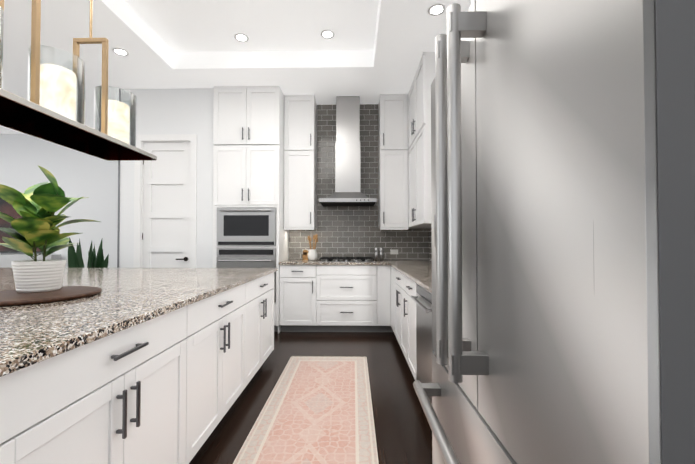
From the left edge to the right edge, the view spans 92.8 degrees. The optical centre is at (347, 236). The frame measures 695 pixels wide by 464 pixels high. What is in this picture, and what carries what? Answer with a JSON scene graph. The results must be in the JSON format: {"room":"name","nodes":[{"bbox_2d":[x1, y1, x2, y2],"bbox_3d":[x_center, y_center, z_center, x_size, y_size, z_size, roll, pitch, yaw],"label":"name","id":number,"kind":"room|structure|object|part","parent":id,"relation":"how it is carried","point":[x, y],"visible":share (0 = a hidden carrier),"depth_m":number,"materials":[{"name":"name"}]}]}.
{"room":"kitchen","nodes":[
{"label":"kitchen","id":0,"kind":"room"},
{"bbox_2d":[0,134,117,267],"bbox_3d":[-5.904,-0.330,6.238,6.120,3.200,0.150,0,-1,1],"label":"wall","id":1,"kind":"structure","parent":0,"point":[75,173],"depth_m":6.16,"materials":[{"name":"white paint"}]},
{"bbox_2d":[0,198,40,252],"bbox_3d":[-6.541,-0.241,6.146,2.050,1.060,0.048,0,-1,1],"label":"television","id":2,"kind":"object","parent":1,"relation":"attached to","point":[7,208],"depth_m":6.12,"materials":[{"name":"black"}]},
{"bbox_2d":[119,88,213,267],"bbox_3d":[-2.370,-0.357,4.408,1.255,3.200,0.120,0,-1,1],"label":"wall","id":3,"kind":"structure","parent":0,"point":[177,111],"depth_m":4.36,"materials":[{"name":"white paint"}]},
{"bbox_2d":[117,89,120,267],"bbox_3d":[-3.009,-0.423,4.383,0.022,3.068,0.056,0,-1,1],"label":"trim","id":4,"kind":"structure","parent":3,"relation":"attached to","point":[118,202],"depth_m":4.36,"materials":[{"name":"grey paint"}]},
{"bbox_2d":[134,134,196,267],"bbox_3d":[-2.385,-0.050,4.390,0.819,2.585,0.148,0,-1,1],"label":"door","id":5,"kind":"structure","parent":3,"relation":"attached to","point":[165,209],"depth_m":4.38,"materials":[{"name":"white paint"}]},
{"bbox_2d":[0,0,470,133],"bbox_3d":[-3.964,-2.129,1.628,10.470,0.260,9.350,0,-1,1],"label":"ceiling","id":6,"kind":"structure","parent":0,"point":[370,51],"depth_m":3.56,"materials":[{"name":"white paint"}]},
{"bbox_2d":[0,0,156,160],"bbox_3d":[-1.081,-1.299,0.942,0.252,1.819,1.428,0,-1,1],"label":"chandelier","id":7,"kind":"object","parent":6,"relation":"hanging from","point":[51,108],"visible":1,"depth_m":1.22,"materials":[{"name":"brown metal"}]},
{"bbox_2d":[112,48,128,55],"bbox_3d":[-2.414,-1.967,3.523,0.153,0.006,0.153,0,-1,-8],"label":"recessed light","id":8,"kind":"object","parent":6,"relation":"in","point":[119,51],"depth_m":3.51,"materials":[{"name":"white paint"}]},
{"bbox_2d":[234,33,248,41],"bbox_3d":[-1.152,-2.166,3.603,0.153,0.006,0.153,0,-1,-5],"label":"recessed light","id":9,"kind":"object","parent":6,"relation":"in","point":[241,37],"depth_m":3.60,"materials":[{"name":"white paint"}]},
{"bbox_2d":[320,30,334,38],"bbox_3d":[-0.213,-2.166,3.546,0.153,0.006,0.153,0,-1,-23],"label":"recessed light","id":10,"kind":"object","parent":6,"relation":"in","point":[327,34],"depth_m":3.54,"materials":[{"name":"white paint"}]},
{"bbox_2d":[427,3,445,15],"bbox_3d":[0.775,-1.976,2.885,0.153,0.006,0.153,0,-1,-23],"label":"recessed light","id":11,"kind":"object","parent":6,"relation":"in","point":[436,9],"depth_m":2.88,"materials":[{"name":"white paint"}]},
{"bbox_2d":[288,230,288,259],"bbox_3d":[-0.902,-0.349,4.947,4.170,3.200,0.150,0,-1,1],"label":"wall","id":12,"kind":"structure","parent":0,"point":[288,244],"depth_m":4.86,"materials":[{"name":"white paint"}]},
{"bbox_2d":[284,94,316,227],"bbox_3d":[-0.660,-1.037,4.701,0.416,1.828,0.348,0,-1,1],"label":"upper cabinet","id":13,"kind":"object","parent":12,"relation":"attached to","point":[300,110],"depth_m":4.53,"materials":[{"name":"white paint"}]},
{"bbox_2d":[319,96,376,205],"bbox_3d":[0.007,-1.200,4.611,0.760,1.502,0.493,0,-1,1],"label":"range hood","id":14,"kind":"object","parent":12,"relation":"attached to","point":[347,168],"visible":1,"depth_m":4.57,"materials":[{"name":"silver metal"}]},
{"bbox_2d":[289,104,427,259],"bbox_3d":[0.158,-0.808,4.855,2.042,2.280,0.008,0,-1,1],"label":"wall tile","id":15,"kind":"structure","parent":12,"relation":"attached to","point":[347,231],"depth_m":4.85,"materials":[{"name":"grey tile"}]},
{"bbox_2d":[390,249,397,253],"bbox_3d":[0.681,0.219,4.822,0.114,0.070,0.007,0,-1,1],"label":"electrical outlet plate","id":16,"kind":"object","parent":15,"relation":"attached to","point":[393,251],"depth_m":4.82,"materials":[{"name":"white plastic"}]},
{"bbox_2d":[378,94,403,227],"bbox_3d":[0.648,-1.038,4.646,0.400,1.828,0.411,0,-1,1],"label":"upper cabinet","id":17,"kind":"object","parent":12,"relation":"attached to","point":[390,106],"depth_m":4.51,"materials":[{"name":"white paint"}]},
{"bbox_2d":[404,52,434,227],"bbox_3d":[0.959,-1.047,4.013,0.409,1.828,1.010,0,-1,1],"label":"upper cabinet","id":18,"kind":"object","parent":12,"relation":"attached to","point":[404,161],"depth_m":3.81,"materials":[{"name":"white paint"}]},
{"bbox_2d":[189,332,431,463],"bbox_3d":[-3.964,1.261,1.578,10.470,0.120,9.350,0,-1,1],"label":"floor","id":19,"kind":"structure","parent":0,"point":[403,432],"depth_m":2.49,"materials":[{"name":"brown wood"}]},
{"bbox_2d":[0,254,60,267],"bbox_3d":[-6.670,0.790,5.902,3.040,0.950,0.477,0,-1,1],"label":"media console","id":20,"kind":"object","parent":19,"relation":"on","point":[6,260],"depth_m":5.85,"materials":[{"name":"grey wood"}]},
{"bbox_2d":[68,237,108,267],"bbox_3d":[-3.017,0.616,3.858,0.351,1.238,0.356,0,-1,1],"label":"snake plant","id":21,"kind":"object","parent":19,"relation":"on","point":[75,259],"visible":0.21,"depth_m":3.82,"materials":[{"name":"green plant"}]},
{"bbox_2d":[0,268,277,463],"bbox_3d":[-2.496,0.754,1.282,3.518,0.884,4.118,0,-1,1],"label":"kitchen island","id":22,"kind":"object","parent":19,"relation":"on","point":[144,365],"depth_m":1.26,"materials":[{"name":"white paint"}]},
{"bbox_2d":[0,268,275,371],"bbox_3d":[-2.512,0.297,1.278,3.546,0.030,4.176,0,-1,1],"label":"island countertop","id":23,"kind":"structure","parent":22,"relation":"on","point":[127,295],"depth_m":1.39,"materials":[{"name":"beige stone"}]},
{"bbox_2d":[0,286,101,305],"bbox_3d":[-1.479,0.275,1.572,0.504,0.020,0.504,0,-1,1],"label":"serving board","id":24,"kind":"object","parent":23,"relation":"on","point":[14,297],"visible":0.85,"depth_m":1.50,"materials":[{"name":"brown wood"}]},
{"bbox_2d":[0,166,99,292],"bbox_3d":[-1.509,-0.038,1.664,0.413,0.608,0.377,0,-1,1],"label":"potted plant","id":25,"kind":"object","parent":24,"relation":"on","point":[36,207],"visible":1,"depth_m":1.60,"materials":[{"name":"green plant"}]},
{"bbox_3d":[-1.527,0.192,1.644,0.201,0.148,0.201,0,-1,1],"label":"pot","id":26,"kind":"part","parent":25,"relation":"part of","materials":[{"name":"white ceramic"}]},
{"bbox_2d":[213,86,287,332],"bbox_3d":[-1.304,-0.354,4.557,0.860,3.198,0.640,0,-1,1],"label":"tall cabinet","id":27,"kind":"object","parent":19,"relation":"on","point":[248,154],"visible":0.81,"depth_m":4.29,"materials":[{"name":"white paint"}]},
{"bbox_2d":[216,248,275,301],"bbox_3d":[-1.296,0.494,4.487,0.762,0.692,0.617,0,-1,1],"label":"wall oven","id":28,"kind":"object","parent":27,"relation":"in","point":[246,257],"visible":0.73,"depth_m":4.24,"materials":[{"name":"silver metal"}]},
{"bbox_2d":[217,207,275,245],"bbox_3d":[-1.296,-0.127,4.485,0.762,0.493,0.581,0,-1,1],"label":"microwave","id":29,"kind":"object","parent":27,"relation":"in","point":[246,226],"visible":0.96,"depth_m":4.25,"materials":[{"name":"silver metal"}]},
{"bbox_2d":[279,264,318,331],"bbox_3d":[-0.632,0.803,4.543,0.476,0.884,0.608,0,-1,1],"label":"base cabinet","id":30,"kind":"object","parent":19,"relation":"on","point":[315,296],"depth_m":4.25,"materials":[{"name":"white paint"}]},
{"bbox_2d":[233,356,378,463],"bbox_3d":[-0.218,1.200,1.875,0.770,0.008,3.050,0,-1,1],"label":"rug","id":31,"kind":"object","parent":19,"relation":"on","point":[317,410],"visible":1,"depth_m":2.19,"materials":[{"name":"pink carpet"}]},
{"bbox_2d":[319,264,378,331],"bbox_3d":[-0.037,0.803,4.532,0.835,0.884,0.608,0,-1,1],"label":"base cabinet","id":32,"kind":"object","parent":19,"relation":"on","point":[348,293],"depth_m":4.23,"materials":[{"name":"white paint"}]},
{"bbox_2d":[279,260,431,263],"bbox_3d":[0.147,0.345,4.517,2.036,0.030,0.630,0,-1,1],"label":"countertop","id":33,"kind":"structure","parent":32,"relation":"on","point":[287,261],"depth_m":4.21,"materials":[{"name":"beige stone"}]},
{"bbox_2d":[303,250,307,259],"bbox_3d":[-0.610,0.259,4.800,0.080,0.150,0.025,0,-1,1],"label":"cutting board","id":34,"kind":"object","parent":33,"relation":"on","point":[305,254],"visible":0.94,"depth_m":4.79,"materials":[{"name":"brown wood"}]},
{"bbox_2d":[308,234,317,260],"bbox_3d":[-0.489,0.147,4.656,0.142,0.368,0.138,0,-1,1],"label":"utensil crock","id":35,"kind":"object","parent":33,"relation":"on","point":[312,254],"visible":1,"depth_m":4.61,"materials":[{"name":"white ceramic"}]},
{"bbox_2d":[317,257,375,261],"bbox_3d":[-0.007,0.307,4.530,0.755,0.046,0.510,0,-1,1],"label":"cooktop","id":36,"kind":"object","parent":33,"relation":"in","point":[346,259],"visible":1,"depth_m":4.37,"materials":[{"name":"silver metal"}]},
{"bbox_2d":[375,247,377,260],"bbox_3d":[0.408,0.238,4.659,0.052,0.187,0.051,0,-1,1],"label":"mill","id":37,"kind":"object","parent":33,"relation":"on","point":[376,253],"depth_m":4.64,"materials":[{"name":"silver metal"}]},
{"bbox_2d":[380,247,382,260],"bbox_3d":[0.478,0.238,4.657,0.052,0.187,0.051,0,-1,1],"label":"mill","id":38,"kind":"object","parent":33,"relation":"on","point":[381,248],"depth_m":4.63,"materials":[{"name":"silver metal"}]},
{"bbox_2d":[379,264,390,331],"bbox_3d":[0.468,0.803,4.523,0.174,0.884,0.608,0,-1,1],"label":"base cabinet","id":39,"kind":"object","parent":19,"relation":"on","point":[384,269],"depth_m":4.22,"materials":[{"name":"white paint"}]},
{"bbox_2d":[391,268,394,333],"bbox_3d":[0.851,0.795,3.992,0.610,0.884,0.500,0,-1,1],"label":"base cabinet","id":40,"kind":"object","parent":19,"relation":"on","point":[392,269],"depth_m":3.92,"materials":[{"name":"white paint"}]},
{"bbox_2d":[395,272,402,351],"bbox_3d":[0.839,0.785,3.342,0.610,0.884,0.921,0,-1,1],"label":"base cabinet","id":41,"kind":"object","parent":19,"relation":"on","point":[398,275],"depth_m":3.41,"materials":[{"name":"white paint"}]},
{"bbox_2d":[403,276,433,380],"bbox_3d":[0.828,0.776,2.742,0.610,0.884,0.523,0,-1,1],"label":"base cabinet","id":42,"kind":"object","parent":19,"relation":"on","point":[409,286],"depth_m":2.80,"materials":[{"name":"white paint"}]},
{"bbox_2d":[391,264,431,292],"bbox_3d":[0.813,0.319,2.750,0.640,0.030,2.880,0,-1,1],"label":"countertop","id":43,"kind":"structure","parent":42,"relation":"on","point":[421,273],"depth_m":2.84,"materials":[{"name":"beige stone"}]},
{"bbox_2d":[411,283,432,404],"bbox_3d":[0.791,0.772,2.183,0.659,0.876,0.588,0,-1,1],"label":"dishwasher","id":44,"kind":"object","parent":42,"relation":"in","point":[422,298],"visible":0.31,"depth_m":2.20,"materials":[{"name":"silver metal"}]},
{"bbox_2d":[413,0,694,463],"bbox_3d":[0.664,0.289,0.804,0.864,1.800,0.946,0,-1,1],"label":"fridge","id":45,"kind":"object","parent":19,"relation":"on","point":[563,216],"visible":1,"depth_m":0.48,"materials":[{"name":"silver metal"}]},
{"bbox_3d":[1.184,-0.410,0.908,0.150,3.200,8.150,0,-1,1],"label":"wall","id":46,"kind":"structure","parent":0,"visible":0},
{"bbox_2d":[428,228,431,259],"bbox_3d":[1.145,0.081,3.073,0.008,0.449,3.491,0,-1,1],"label":"wall tile","id":47,"kind":"structure","parent":46,"relation":"attached to","point":[429,246],"depth_m":4.73,"materials":[{"name":"grey tile"}]}
]}

